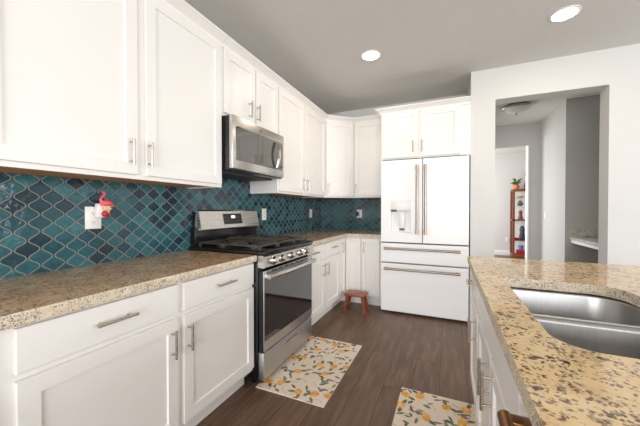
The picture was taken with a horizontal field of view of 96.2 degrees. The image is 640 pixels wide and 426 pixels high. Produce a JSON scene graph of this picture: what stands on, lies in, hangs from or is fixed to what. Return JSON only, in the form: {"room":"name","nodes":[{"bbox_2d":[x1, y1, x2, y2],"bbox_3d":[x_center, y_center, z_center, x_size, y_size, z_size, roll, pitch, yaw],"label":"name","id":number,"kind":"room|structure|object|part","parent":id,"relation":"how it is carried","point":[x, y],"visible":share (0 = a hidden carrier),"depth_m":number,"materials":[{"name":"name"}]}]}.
{"room":"kitchen","nodes":[
{"label":"kitchen","id":0,"kind":"room"},
{"bbox_2d":[0,230,312,279],"bbox_3d":[-1.687,-0.142,0.836,0.120,2.700,8.370,0,1,24],"label":"wall","id":1,"kind":"structure","parent":0,"point":[312,230],"depth_m":1.60,"materials":[{"name":"teal tile"}]},
{"bbox_2d":[0,0,227,188],"bbox_3d":[-1.216,-0.714,1.247,0.382,1.079,1.915,0,1,24],"label":"upper cabinet","id":2,"kind":"object","parent":1,"relation":"attached to","point":[126,91],"visible":1,"depth_m":1.39,"materials":[{"name":"white paint"}]},
{"bbox_3d":[-1.068,-0.690,1.239,0.020,0.988,0.560,0,1,24],"label":"door","id":3,"kind":"part","parent":2,"relation":"part of","materials":[{"name":"white paint"}]},
{"bbox_3d":[-0.947,-0.311,1.449,0.040,0.134,0.012,0,1,24],"label":"handle","id":4,"kind":"part","parent":2,"relation":"part of","materials":[{"name":"silver metal"}]},
{"bbox_3d":[-0.907,-0.312,1.538,0.040,0.134,0.012,0,1,24],"label":"handle","id":5,"kind":"part","parent":2,"relation":"part of","materials":[{"name":"silver metal"}]},
{"bbox_3d":[-0.823,-0.697,1.795,0.020,0.988,0.562,0,1,24],"label":"door","id":6,"kind":"part","parent":2,"relation":"part of","materials":[{"name":"white paint"}]},
{"bbox_3d":[-1.069,-1.217,1.176,0.062,0.071,1.915,0,1,24],"label":"crown molding","id":7,"kind":"part","parent":2,"relation":"part of","materials":[{"name":"white paint"}]},
{"bbox_2d":[0,172,320,278],"bbox_3d":[-0.945,-0.011,2.357,0.008,0.800,4.750,0,1,24],"label":"backsplash","id":8,"kind":"structure","parent":1,"relation":"attached to","point":[42,218],"depth_m":1.68,"materials":[{"name":"teal tile"}]},
{"bbox_2d":[85,207,100,228],"bbox_3d":[-1.267,0.026,1.606,0.009,0.124,0.080,0,1,24],"label":"outlet","id":9,"kind":"object","parent":8,"relation":"attached to","point":[91,222],"visible":0.88,"depth_m":1.60,"materials":[{"name":"white plastic"}]},
{"bbox_2d":[90,220,96,224],"bbox_3d":[-1.265,0.052,1.605,0.004,0.029,0.034,0,1,24],"label":"receptacle","id":10,"kind":"object","parent":9,"relation":"attached to","point":[92,222],"depth_m":1.60,"materials":[{"name":"white plastic"}]},
{"bbox_2d":[95,191,113,217],"bbox_3d":[-1.217,-0.049,1.630,0.062,0.149,0.080,0,1,24],"label":"night light","id":11,"kind":"object","parent":9,"relation":"attached to","point":[102,209],"visible":1,"depth_m":1.61,"materials":[{"name":"white plastic"}]},
{"bbox_2d":[262,209,265,219],"bbox_3d":[-0.604,0.014,3.109,0.009,0.124,0.080,0,1,24],"label":"outlet","id":12,"kind":"object","parent":8,"relation":"attached to","point":[263,210],"visible":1,"depth_m":3.10,"materials":[{"name":"white plastic"}]},
{"bbox_2d":[221,36,282,133],"bbox_3d":[-0.678,-0.990,2.460,0.382,0.556,0.741,0,1,24],"label":"upper cabinet","id":13,"kind":"object","parent":1,"relation":"attached to","point":[249,88],"visible":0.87,"depth_m":2.31,"materials":[{"name":"white paint"}]},
{"bbox_3d":[-0.623,-0.964,2.244,0.020,0.465,0.360,0,1,24],"label":"door","id":14,"kind":"part","parent":13,"relation":"part of","materials":[{"name":"white paint"}]},
{"bbox_3d":[-0.532,-1.232,2.393,0.062,0.071,0.741,0,1,24],"label":"crown molding","id":15,"kind":"part","parent":13,"relation":"part of","materials":[{"name":"white paint"}]},
{"bbox_2d":[222,114,283,181],"bbox_3d":[-0.643,-0.506,2.438,0.469,0.403,0.717,0,1,24],"label":"microwave","id":16,"kind":"object","parent":13,"relation":"attached to","point":[251,152],"visible":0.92,"depth_m":2.25,"materials":[{"name":"silver metal"}]},
{"bbox_3d":[-0.373,-0.512,2.539,0.056,0.222,0.028,0,1,24],"label":"handle","id":17,"kind":"part","parent":16,"relation":"part of","materials":[{"name":"metal"}]},
{"bbox_3d":[-0.515,-0.838,2.420,0.040,0.134,0.012,0,1,24],"label":"handle","id":18,"kind":"part","parent":13,"relation":"part of","materials":[{"name":"silver metal"}]},
{"bbox_3d":[-0.475,-0.968,2.579,0.020,0.465,0.332,0,1,24],"label":"door","id":19,"kind":"part","parent":13,"relation":"part of","materials":[{"name":"white paint"}]},
{"bbox_2d":[250,79,327,197],"bbox_3d":[-0.295,-0.739,3.332,0.382,1.079,1.155,0,1,24],"label":"upper cabinet","id":20,"kind":"object","parent":1,"relation":"attached to","point":[301,123],"visible":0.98,"depth_m":3.13,"materials":[{"name":"white paint"}]},
{"bbox_3d":[-0.289,-0.712,3.004,0.020,0.988,0.522,0,1,24],"label":"door","id":21,"kind":"part","parent":20,"relation":"part of","materials":[{"name":"white paint"}]},
{"bbox_3d":[-0.148,-1.242,3.262,0.062,0.071,1.155,0,1,24],"label":"crown molding","id":22,"kind":"part","parent":20,"relation":"part of","materials":[{"name":"white paint"}]},
{"bbox_3d":[-0.053,-0.718,3.538,0.020,0.988,0.555,0,1,24],"label":"door","id":23,"kind":"part","parent":20,"relation":"part of","materials":[{"name":"white paint"}]},
{"bbox_2d":[196,255,524,425],"bbox_3d":[2.516,1.249,1.583,7.220,0.100,13.300,0,1,24],"label":"floor","id":24,"kind":"structure","parent":0,"point":[431,355],"depth_m":2.11,"materials":[{"name":"brown wood"}]},
{"bbox_2d":[0,263,253,425],"bbox_3d":[-1.094,0.770,1.206,0.652,0.866,1.906,0,1,24],"label":"base cabinet","id":25,"kind":"object","parent":24,"relation":"on","point":[170,355],"visible":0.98,"depth_m":1.22,"materials":[{"name":"white paint"}]},
{"bbox_3d":[-0.816,0.421,1.143,0.020,0.141,0.580,0,1,24],"label":"drawer","id":26,"kind":"part","parent":25,"relation":"part of","materials":[{"name":"white paint"}]},
{"bbox_3d":[-0.816,0.788,1.147,0.020,0.545,0.580,0,1,24],"label":"door","id":27,"kind":"part","parent":25,"relation":"part of","materials":[{"name":"white paint"}]},
{"bbox_3d":[-0.793,0.416,1.125,0.040,0.012,0.150,0,1,24],"label":"handle","id":28,"kind":"part","parent":25,"relation":"part of","materials":[{"name":"silver metal"}]},
{"bbox_2d":[0,250,256,330],"bbox_3d":[-1.102,0.316,1.204,0.635,0.041,1.906,0,1,24],"label":"countertop","id":29,"kind":"structure","parent":25,"relation":"on","point":[26,299],"depth_m":1.25,"materials":[{"name":"beige stone"}]},
{"bbox_3d":[-0.690,0.624,1.361,0.040,0.134,0.012,0,1,24],"label":"handle","id":30,"kind":"part","parent":25,"relation":"part of","materials":[{"name":"silver metal"}]},
{"bbox_3d":[-0.652,0.623,1.448,0.040,0.134,0.012,0,1,24],"label":"handle","id":31,"kind":"part","parent":25,"relation":"part of","materials":[{"name":"silver metal"}]},
{"bbox_3d":[-0.573,0.415,1.695,0.020,0.141,0.567,0,1,24],"label":"drawer","id":32,"kind":"part","parent":25,"relation":"part of","materials":[{"name":"white paint"}]},
{"bbox_3d":[-0.573,0.782,1.699,0.020,0.545,0.567,0,1,24],"label":"door","id":33,"kind":"part","parent":25,"relation":"part of","materials":[{"name":"white paint"}]},
{"bbox_3d":[-0.547,0.409,1.683,0.040,0.012,0.150,0,1,24],"label":"handle","id":34,"kind":"part","parent":25,"relation":"part of","materials":[{"name":"silver metal"}]},
{"bbox_2d":[191,210,315,382],"bbox_3d":[-0.501,0.582,2.412,0.743,1.214,0.771,0,1,24],"label":"gas range","id":35,"kind":"object","parent":24,"relation":"on","point":[282,285],"visible":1,"depth_m":2.21,"materials":[{"name":"silver metal"}]},
{"bbox_3d":[-0.770,0.050,2.541,0.021,0.090,0.235,0,1,24],"label":"clock panel","id":36,"kind":"part","parent":35,"relation":"part of","materials":[{"name":"black glass"}]},
{"bbox_2d":[191,240,312,255],"bbox_3d":[-0.529,0.269,2.420,0.678,0.028,0.771,0,1,24],"label":"cooktop","id":37,"kind":"object","parent":35,"relation":"in","point":[286,247],"depth_m":2.15,"materials":[{"name":"black metal"}]},
{"bbox_3d":[-0.314,0.332,2.017,0.042,0.062,0.061,0,1,24],"label":"knob","id":38,"kind":"part","parent":35,"relation":"part of","materials":[{"name":"metal"}]},
{"bbox_3d":[-0.270,0.331,2.115,0.042,0.062,0.061,0,1,24],"label":"knob","id":39,"kind":"part","parent":35,"relation":"part of","materials":[{"name":"metal"}]},
{"bbox_3d":[-0.248,0.667,2.301,0.044,0.551,0.759,0,1,24],"label":"oven door","id":40,"kind":"part","parent":35,"relation":"part of","materials":[{"name":"silver metal"}]},
{"bbox_3d":[-0.249,1.045,2.306,0.042,0.186,0.759,0,1,24],"label":"drawer","id":41,"kind":"part","parent":35,"relation":"part of","materials":[{"name":"silver metal"}]},
{"bbox_3d":[-0.240,0.329,2.293,0.062,0.086,0.769,0,1,24],"label":"control panel","id":42,"kind":"part","parent":35,"relation":"part of","materials":[{"name":"silver metal"}]},
{"bbox_3d":[-0.227,0.406,2.289,0.001,0.025,0.699,0,1,24],"label":"vent panel","id":43,"kind":"part","parent":35,"relation":"part of","materials":[{"name":"silver metal"}]},
{"bbox_3d":[-0.195,0.429,2.275,0.074,0.030,0.735,0,1,24],"label":"handle","id":44,"kind":"part","parent":35,"relation":"part of","materials":[{"name":"silver metal"}]},
{"bbox_3d":[-0.225,1.008,2.306,0.002,0.028,0.185,0,1,24],"label":"finger pull","id":45,"kind":"part","parent":35,"relation":"part of","materials":[{"name":"silver metal"}]},
{"bbox_3d":[-0.213,0.329,2.246,0.042,0.062,0.061,0,1,24],"label":"knob","id":46,"kind":"part","parent":35,"relation":"part of","materials":[{"name":"metal"}]},
{"bbox_3d":[-0.152,0.328,2.383,0.042,0.062,0.061,0,1,24],"label":"knob","id":47,"kind":"part","parent":35,"relation":"part of","materials":[{"name":"metal"}]},
{"bbox_2d":[256,336,361,407],"bbox_3d":[-0.033,1.186,2.260,0.505,0.007,0.868,0,1,24],"label":"rug","id":48,"kind":"object","parent":24,"relation":"on","point":[313,372],"visible":1,"depth_m":2.13,"materials":[{"name":"beige fabric"}]},
{"bbox_2d":[308,239,339,324],"bbox_3d":[-0.203,0.746,3.223,0.652,0.866,0.940,0,1,24],"label":"base cabinet","id":49,"kind":"object","parent":24,"relation":"on","point":[326,268],"visible":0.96,"depth_m":3.12,"materials":[{"name":"white paint"}]},
{"bbox_3d":[-0.043,0.400,2.893,0.020,0.141,0.440,0,1,24],"label":"drawer","id":50,"kind":"part","parent":49,"relation":"part of","materials":[{"name":"white paint"}]},
{"bbox_3d":[-0.043,0.767,2.898,0.020,0.545,0.440,0,1,24],"label":"door","id":51,"kind":"part","parent":49,"relation":"part of","materials":[{"name":"white paint"}]},
{"bbox_3d":[0.143,0.762,3.321,0.020,0.545,0.445,0,1,24],"label":"door","id":52,"kind":"part","parent":49,"relation":"part of","materials":[{"name":"white paint"}]},
{"bbox_3d":[0.143,0.395,3.317,0.020,0.141,0.445,0,1,24],"label":"drawer","id":53,"kind":"part","parent":49,"relation":"part of","materials":[{"name":"white paint"}]},
{"bbox_2d":[333,237,361,306],"bbox_3d":[0.228,0.737,3.991,0.821,0.866,0.809,0,1,24],"label":"base cabinet","id":54,"kind":"object","parent":24,"relation":"on","point":[350,251],"visible":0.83,"depth_m":3.68,"materials":[{"name":"white paint"}]},
{"bbox_2d":[281,229,380,245],"bbox_3d":[0.155,0.288,3.503,1.077,0.041,1.751,0,1,24],"label":"countertop","id":55,"kind":"structure","parent":54,"relation":"on","point":[320,236],"depth_m":3.57,"materials":[{"name":"beige stone"}]},
{"bbox_3d":[0.282,0.676,3.635,0.020,0.710,0.177,0,1,24],"label":"door","id":56,"kind":"part","parent":54,"relation":"part of","materials":[{"name":"white paint"}]},
{"bbox_3d":[0.427,0.675,3.684,0.190,0.710,0.020,0,1,24],"label":"door","id":57,"kind":"part","parent":54,"relation":"part of","materials":[{"name":"white paint"}]},
{"bbox_2d":[343,289,368,313],"bbox_3d":[0.438,1.068,3.471,0.278,0.216,0.200,0,1,24],"label":"step stool","id":58,"kind":"object","parent":24,"relation":"on","point":[350,293],"visible":1,"depth_m":3.44,"materials":[{"name":"red wood"}]},
{"bbox_3d":[0.314,1.081,3.454,0.066,0.190,0.034,0,1,24],"label":"leg","id":59,"kind":"part","parent":58,"relation":"part of","materials":[{"name":"red wood"}]},
{"bbox_3d":[0.438,0.973,3.470,0.250,0.026,0.200,0,1,24],"label":"seat","id":60,"kind":"part","parent":58,"relation":"part of","materials":[{"name":"red wood"}]},
{"bbox_3d":[0.508,1.082,3.368,0.066,0.190,0.034,0,1,24],"label":"leg","id":61,"kind":"part","parent":58,"relation":"part of","materials":[{"name":"red wood"}]},
{"bbox_3d":[0.561,1.080,3.489,0.066,0.190,0.034,0,1,24],"label":"leg","id":62,"kind":"part","parent":58,"relation":"part of","materials":[{"name":"red wood"}]},
{"bbox_2d":[362,237,381,305],"bbox_3d":[0.752,0.738,3.845,0.251,0.866,0.652,0,1,24],"label":"base cabinet","id":63,"kind":"object","parent":24,"relation":"on","point":[371,247],"visible":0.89,"depth_m":3.59,"materials":[{"name":"white paint"}]},
{"bbox_2d":[381,155,468,321],"bbox_3d":[1.279,0.274,3.521,0.930,1.802,0.791,0,1,24],"label":"refrigerator","id":64,"kind":"object","parent":24,"relation":"on","point":[425,201],"visible":1,"depth_m":3.20,"materials":[{"name":"white metal"}]},
{"bbox_3d":[0.928,-0.087,3.316,0.222,0.116,0.004,0,1,24],"label":"dispenser panel","id":65,"kind":"part","parent":64,"relation":"part of","materials":[{"name":"white plastic"}]},
{"bbox_3d":[0.949,-0.137,3.348,0.461,0.952,0.075,0,1,24],"label":"door","id":66,"kind":"part","parent":64,"relation":"part of","materials":[{"name":"white metal"}]},
{"bbox_3d":[1.076,-0.148,3.191,0.027,0.675,0.027,0,1,24],"label":"handle","id":67,"kind":"part","parent":64,"relation":"part of","materials":[{"name":"beige metal"}]},
{"bbox_3d":[1.110,0.647,3.185,0.703,0.027,0.027,0,1,24],"label":"handle","id":68,"kind":"part","parent":64,"relation":"part of","materials":[{"name":"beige metal"}]},
{"bbox_3d":[1.110,0.411,3.183,0.703,0.027,0.027,0,1,24],"label":"handle","id":69,"kind":"part","parent":64,"relation":"part of","materials":[{"name":"beige metal"}]},
{"bbox_3d":[1.163,0.870,3.266,0.930,0.560,0.075,0,1,24],"label":"drawer","id":70,"kind":"part","parent":64,"relation":"part of","materials":[{"name":"white metal"}]},
{"bbox_3d":[1.163,0.466,3.261,0.930,0.221,0.075,0,1,24],"label":"drawer","id":71,"kind":"part","parent":64,"relation":"part of","materials":[{"name":"white metal"}]},
{"bbox_3d":[1.156,-0.148,3.155,0.027,0.675,0.027,0,1,24],"label":"handle","id":72,"kind":"part","parent":64,"relation":"part of","materials":[{"name":"beige metal"}]},
{"bbox_3d":[1.378,-0.134,3.159,0.461,0.952,0.075,0,1,24],"label":"door","id":73,"kind":"part","parent":64,"relation":"part of","materials":[{"name":"white metal"}]},
{"bbox_2d":[392,387,476,425],"bbox_3d":[0.602,1.196,1.462,0.485,0.007,0.875,0,1,24],"label":"rug","id":74,"kind":"object","parent":24,"relation":"on","point":[414,408],"visible":0.94,"depth_m":1.72,"materials":[{"name":"beige fabric"}]},
{"bbox_2d":[465,272,479,418],"bbox_3d":[1.156,0.765,1.545,0.663,0.868,0.476,0,1,24],"label":"base cabinet","id":75,"kind":"object","parent":24,"relation":"on","point":[472,322],"visible":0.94,"depth_m":1.64,"materials":[{"name":"white paint"}]},
{"bbox_3d":[0.882,0.412,1.692,0.040,0.012,0.150,0,1,24],"label":"handle","id":76,"kind":"part","parent":75,"relation":"part of","materials":[{"name":"silver metal"}]},
{"bbox_3d":[0.824,0.641,1.563,0.040,0.134,0.012,0,1,24],"label":"handle","id":77,"kind":"part","parent":75,"relation":"part of","materials":[{"name":"silver metal"}]},
{"bbox_3d":[0.897,0.414,1.657,0.020,0.138,0.443,0,1,24],"label":"drawer","id":78,"kind":"part","parent":75,"relation":"part of","materials":[{"name":"white paint"}]},
{"bbox_3d":[0.897,0.782,1.661,0.020,0.545,0.443,0,1,24],"label":"door","id":79,"kind":"part","parent":75,"relation":"part of","materials":[{"name":"white paint"}]},
{"bbox_2d":[477,290,525,425],"bbox_3d":[0.874,0.773,0.907,0.663,0.868,0.916,0,1,24],"label":"base cabinet","id":80,"kind":"object","parent":24,"relation":"on","point":[497,390],"visible":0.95,"depth_m":0.98,"materials":[{"name":"white paint"}]},
{"bbox_3d":[0.603,0.607,1.061,0.040,0.134,0.012,0,1,24],"label":"handle","id":81,"kind":"part","parent":80,"relation":"part of","materials":[{"name":"silver metal"}]},
{"bbox_3d":[0.704,0.787,1.224,0.020,0.545,0.435,0,1,24],"label":"door","id":82,"kind":"part","parent":80,"relation":"part of","materials":[{"name":"white paint"}]},
{"bbox_3d":[0.567,0.610,0.981,0.040,0.134,0.012,0,1,24],"label":"handle","id":83,"kind":"part","parent":80,"relation":"part of","materials":[{"name":"silver metal"}]},
{"bbox_3d":[0.525,0.792,0.818,0.020,0.545,0.433,0,1,24],"label":"door","id":84,"kind":"part","parent":80,"relation":"part of","materials":[{"name":"white paint"}]},
{"bbox_2d":[467,256,639,425],"bbox_3d":[0.994,0.323,0.576,1.101,0.040,2.450,0,1,24],"label":"countertop","id":85,"kind":"structure","parent":80,"relation":"on","point":[558,383],"depth_m":0.62,"materials":[{"name":"stone"}]},
{"bbox_2d":[511,287,639,358],"bbox_3d":[0.867,0.436,0.903,0.419,0.192,0.748,0,1,24],"label":"sink","id":86,"kind":"object","parent":85,"relation":"in","point":[596,323],"visible":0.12,"depth_m":1.04,"materials":[{"name":"metal"}]},
{"bbox_3d":[0.943,0.434,1.075,0.419,0.192,0.372,0,1,24],"label":"bowl","id":87,"kind":"part","parent":86,"relation":"part of","materials":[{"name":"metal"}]},
{"bbox_3d":[0.789,0.438,0.725,0.419,0.192,0.359,0,1,24],"label":"bowl","id":88,"kind":"part","parent":86,"relation":"part of","materials":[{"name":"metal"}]},
{"bbox_2d":[497,409,531,425],"bbox_3d":[0.558,0.784,0.214,0.662,0.862,0.600,0,1,24],"label":"dishwasher","id":89,"kind":"object","parent":24,"relation":"on","point":[505,418],"visible":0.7,"depth_m":0.56,"materials":[{"name":"orange metal"}]},
{"bbox_2d":[510,189,525,257],"bbox_3d":[5.142,0.262,7.315,0.455,1.735,0.330,0,1,24],"label":"curio cabinet","id":90,"kind":"object","parent":24,"relation":"on","point":[515,223],"visible":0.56,"depth_m":7.44,"materials":[{"name":"brown wood"}]},
{"bbox_2d":[510,178,521,188],"bbox_3d":[4.997,-0.749,7.317,0.286,0.285,0.136,0,1,24],"label":"potted plant","id":91,"kind":"object","parent":90,"relation":"on","point":[515,183],"visible":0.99,"depth_m":7.29,"materials":[{"name":"green plant"}]},
{"bbox_2d":[517,200,522,205],"bbox_3d":[5.088,-0.249,7.305,0.138,0.140,0.138,0,1,24],"label":"vase","id":92,"kind":"object","parent":90,"relation":"on","point":[519,203],"visible":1,"depth_m":7.27,"materials":[{"name":"grey ceramic"}]},
{"bbox_2d":[516,249,524,253],"bbox_3d":[5.075,0.980,7.277,0.170,0.100,0.090,0,1,24],"label":"gift box","id":93,"kind":"object","parent":90,"relation":"in","point":[518,251],"visible":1,"depth_m":7.24,"materials":[{"name":"red cardboard"}]},
{"bbox_2d":[518,210,522,218],"bbox_3d":[5.098,0.051,7.305,0.109,0.240,0.109,0,1,24],"label":"figurine","id":94,"kind":"object","parent":90,"relation":"on","point":[520,212],"visible":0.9,"depth_m":7.27,"materials":[{"name":"brown ceramic"}]},
{"bbox_2d":[519,226,524,240],"bbox_3d":[5.168,0.510,7.345,0.138,0.380,0.138,0,1,24],"label":"figurine","id":95,"kind":"object","parent":90,"relation":"on","point":[522,229],"visible":0.92,"depth_m":7.30,"materials":[{"name":"stone"}]},
{"bbox_2d":[328,94,466,230],"bbox_3d":[0.973,-0.183,4.170,2.053,2.700,0.120,0,1,24],"label":"wall","id":96,"kind":"structure","parent":0,"point":[369,111],"depth_m":4.19,"materials":[{"name":"beige paint"}]},
{"bbox_2d":[314,115,356,198],"bbox_3d":[0.195,-0.748,4.067,0.684,1.079,0.663,0,1,24],"label":"upper cabinet","id":97,"kind":"object","parent":96,"relation":"attached to","point":[339,130],"visible":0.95,"depth_m":3.86,"materials":[{"name":"white paint"}]},
{"bbox_3d":[0.261,-0.212,3.890,0.427,0.011,0.018,0,1,-17],"label":"frame","id":98,"kind":"part","parent":97,"relation":"part of","materials":[{"name":"white paint"}]},
{"bbox_3d":[0.268,-0.722,3.866,0.389,0.988,0.020,0,1,-17],"label":"door","id":99,"kind":"part","parent":97,"relation":"part of","materials":[{"name":"white paint"}]},
{"bbox_3d":[0.275,-1.249,3.839,0.419,0.071,0.062,0,1,-17],"label":"crown molding","id":100,"kind":"part","parent":97,"relation":"part of","materials":[{"name":"white paint"}]},
{"bbox_2d":[321,198,380,230],"bbox_3d":[0.511,0.017,4.306,1.080,0.480,0.008,0,1,24],"label":"backsplash","id":101,"kind":"structure","parent":96,"relation":"attached to","point":[336,214],"depth_m":4.32,"materials":[{"name":"teal tile"}]},
{"bbox_2d":[357,210,361,217],"bbox_3d":[0.585,0.011,4.264,0.080,0.124,0.009,0,1,24],"label":"outlet","id":102,"kind":"object","parent":101,"relation":"attached to","point":[359,211],"visible":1,"depth_m":4.26,"materials":[{"name":"white plastic"}]},
{"bbox_2d":[354,114,380,197],"bbox_3d":[0.724,-0.747,3.977,0.433,1.079,0.402,0,1,24],"label":"upper cabinet","id":103,"kind":"object","parent":96,"relation":"attached to","point":[367,129],"visible":0.85,"depth_m":3.85,"materials":[{"name":"white paint"}]},
{"bbox_3d":[0.630,-1.249,3.826,0.379,0.071,0.062,0,1,24],"label":"crown molding","id":104,"kind":"part","parent":103,"relation":"part of","materials":[{"name":"white paint"}]},
{"bbox_2d":[375,96,470,160],"bbox_3d":[1.266,-0.932,3.549,1.014,0.604,0.742,0,1,24],"label":"upper cabinet","id":105,"kind":"object","parent":96,"relation":"attached to","point":[437,128],"visible":0.99,"depth_m":3.22,"materials":[{"name":"white paint"}]},
{"bbox_3d":[0.931,-0.905,3.350,0.407,0.520,0.020,0,1,24],"label":"door","id":106,"kind":"part","parent":105,"relation":"part of","materials":[{"name":"white paint"}]},
{"bbox_3d":[1.198,-1.197,3.390,1.014,0.071,0.403,0,1,24],"label":"crown molding","id":107,"kind":"part","parent":105,"relation":"part of","materials":[{"name":"white paint"}]},
{"bbox_3d":[1.326,-0.903,3.175,0.404,0.520,0.020,0,1,24],"label":"door","id":108,"kind":"part","parent":105,"relation":"part of","materials":[{"name":"white paint"}]},
{"bbox_2d":[184,0,639,153],"bbox_3d":[2.516,-1.551,1.549,7.220,0.100,13.300,0,1,24],"label":"ceiling","id":109,"kind":"structure","parent":0,"point":[317,47],"depth_m":2.50,"materials":[{"name":"white paint"}]},
{"bbox_2d":[361,50,380,60],"bbox_3d":[0.488,-1.512,2.761,0.192,0.007,0.192,0,1,24],"label":"recessed light","id":110,"kind":"object","parent":109,"relation":"in","point":[370,55],"visible":1,"depth_m":2.76,"materials":[{"name":"white paint"}]},
{"bbox_2d":[363,52,378,59],"bbox_3d":[0.488,-1.513,2.761,0.155,0.004,0.155,0,1,24],"label":"diffuser","id":111,"kind":"object","parent":110,"relation":"attached to","point":[366,55],"depth_m":2.76,"materials":[{"name":"white plastic"}]},
{"bbox_2d":[502,102,531,115],"bbox_3d":[2.780,-1.454,4.068,0.350,0.154,0.350,0,1,24],"label":"ceiling lamp","id":112,"kind":"object","parent":109,"relation":"attached to","point":[517,108],"visible":1,"depth_m":3.98,"materials":[{"name":"white glass"}]},
{"bbox_3d":[2.780,-1.441,4.068,0.296,0.072,0.296,0,1,24],"label":"lamp shade","id":113,"kind":"part","parent":112,"relation":"part of","materials":[{"name":"white glass"}]},
{"bbox_2d":[548,5,581,22],"bbox_3d":[1.853,-1.505,2.176,0.192,0.007,0.192,0,1,24],"label":"recessed light","id":114,"kind":"object","parent":109,"relation":"in","point":[565,13],"visible":1,"depth_m":2.17,"materials":[{"name":"white paint"}]},
{"bbox_2d":[552,7,577,20],"bbox_3d":[1.853,-1.506,2.176,0.155,0.004,0.155,0,1,24],"label":"diffuser","id":115,"kind":"object","parent":114,"relation":"attached to","point":[565,13],"depth_m":2.17,"materials":[{"name":"white plastic"}]},
{"bbox_2d":[494,152,525,250],"bbox_3d":[4.534,-0.227,7.845,4.400,2.700,0.120,0,1,24],"label":"wall","id":116,"kind":"structure","parent":0,"point":[508,166],"depth_m":7.62,"materials":[{"name":"beige paint"}]},
{"bbox_2d":[494,250,509,255],"bbox_3d":[4.461,1.058,7.819,4.300,0.130,0.015,0,1,24],"label":"baseboard","id":117,"kind":"structure","parent":116,"relation":"attached to","point":[496,252],"depth_m":7.65,"materials":[{"name":"white paint"}]},
{"bbox_2d":[495,122,540,259],"bbox_3d":[3.276,-0.195,5.176,1.347,2.700,0.120,0,1,24],"label":"wall","id":118,"kind":"structure","parent":0,"point":[521,135],"depth_m":4.95,"materials":[{"name":"grey paint"}]},
{"bbox_2d":[525,145,528,258],"bbox_3d":[3.622,-0.005,5.026,0.020,2.325,0.144,0,1,24],"label":"hall doorway","id":119,"kind":"structure","parent":118,"relation":"in","point":[527,147],"depth_m":4.97,"materials":[{"name":"white paint"}]},
{"bbox_2d":[467,43,639,317],"bbox_3d":[4.046,-0.162,2.465,4.947,2.700,0.759,0,1,24],"label":"wall","id":120,"kind":"structure","parent":0,"point":[614,73],"depth_m":2.75,"materials":[{"name":"beige paint"}]},
{"bbox_2d":[540,98,577,261],"bbox_3d":[3.587,-0.185,4.361,0.120,2.700,1.120,0,1,24],"label":"wall","id":121,"kind":"structure","parent":0,"point":[558,193],"depth_m":4.09,"materials":[{"name":"grey paint"}]},
{"bbox_2d":[576,95,599,262],"bbox_3d":[4.034,-0.176,3.617,1.300,2.700,0.120,0,1,24],"label":"wall","id":122,"kind":"structure","parent":0,"point":[588,109],"depth_m":3.77,"materials":[{"name":"grey paint"}]},
{"bbox_2d":[570,230,597,249],"bbox_3d":[3.737,0.319,3.043,1.365,0.175,1.178,0,1,24],"label":"shelf","id":123,"kind":"object","parent":122,"relation":"attached to","point":[588,238],"visible":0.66,"depth_m":3.73,"materials":[{"name":"grey stone"}]}
]}

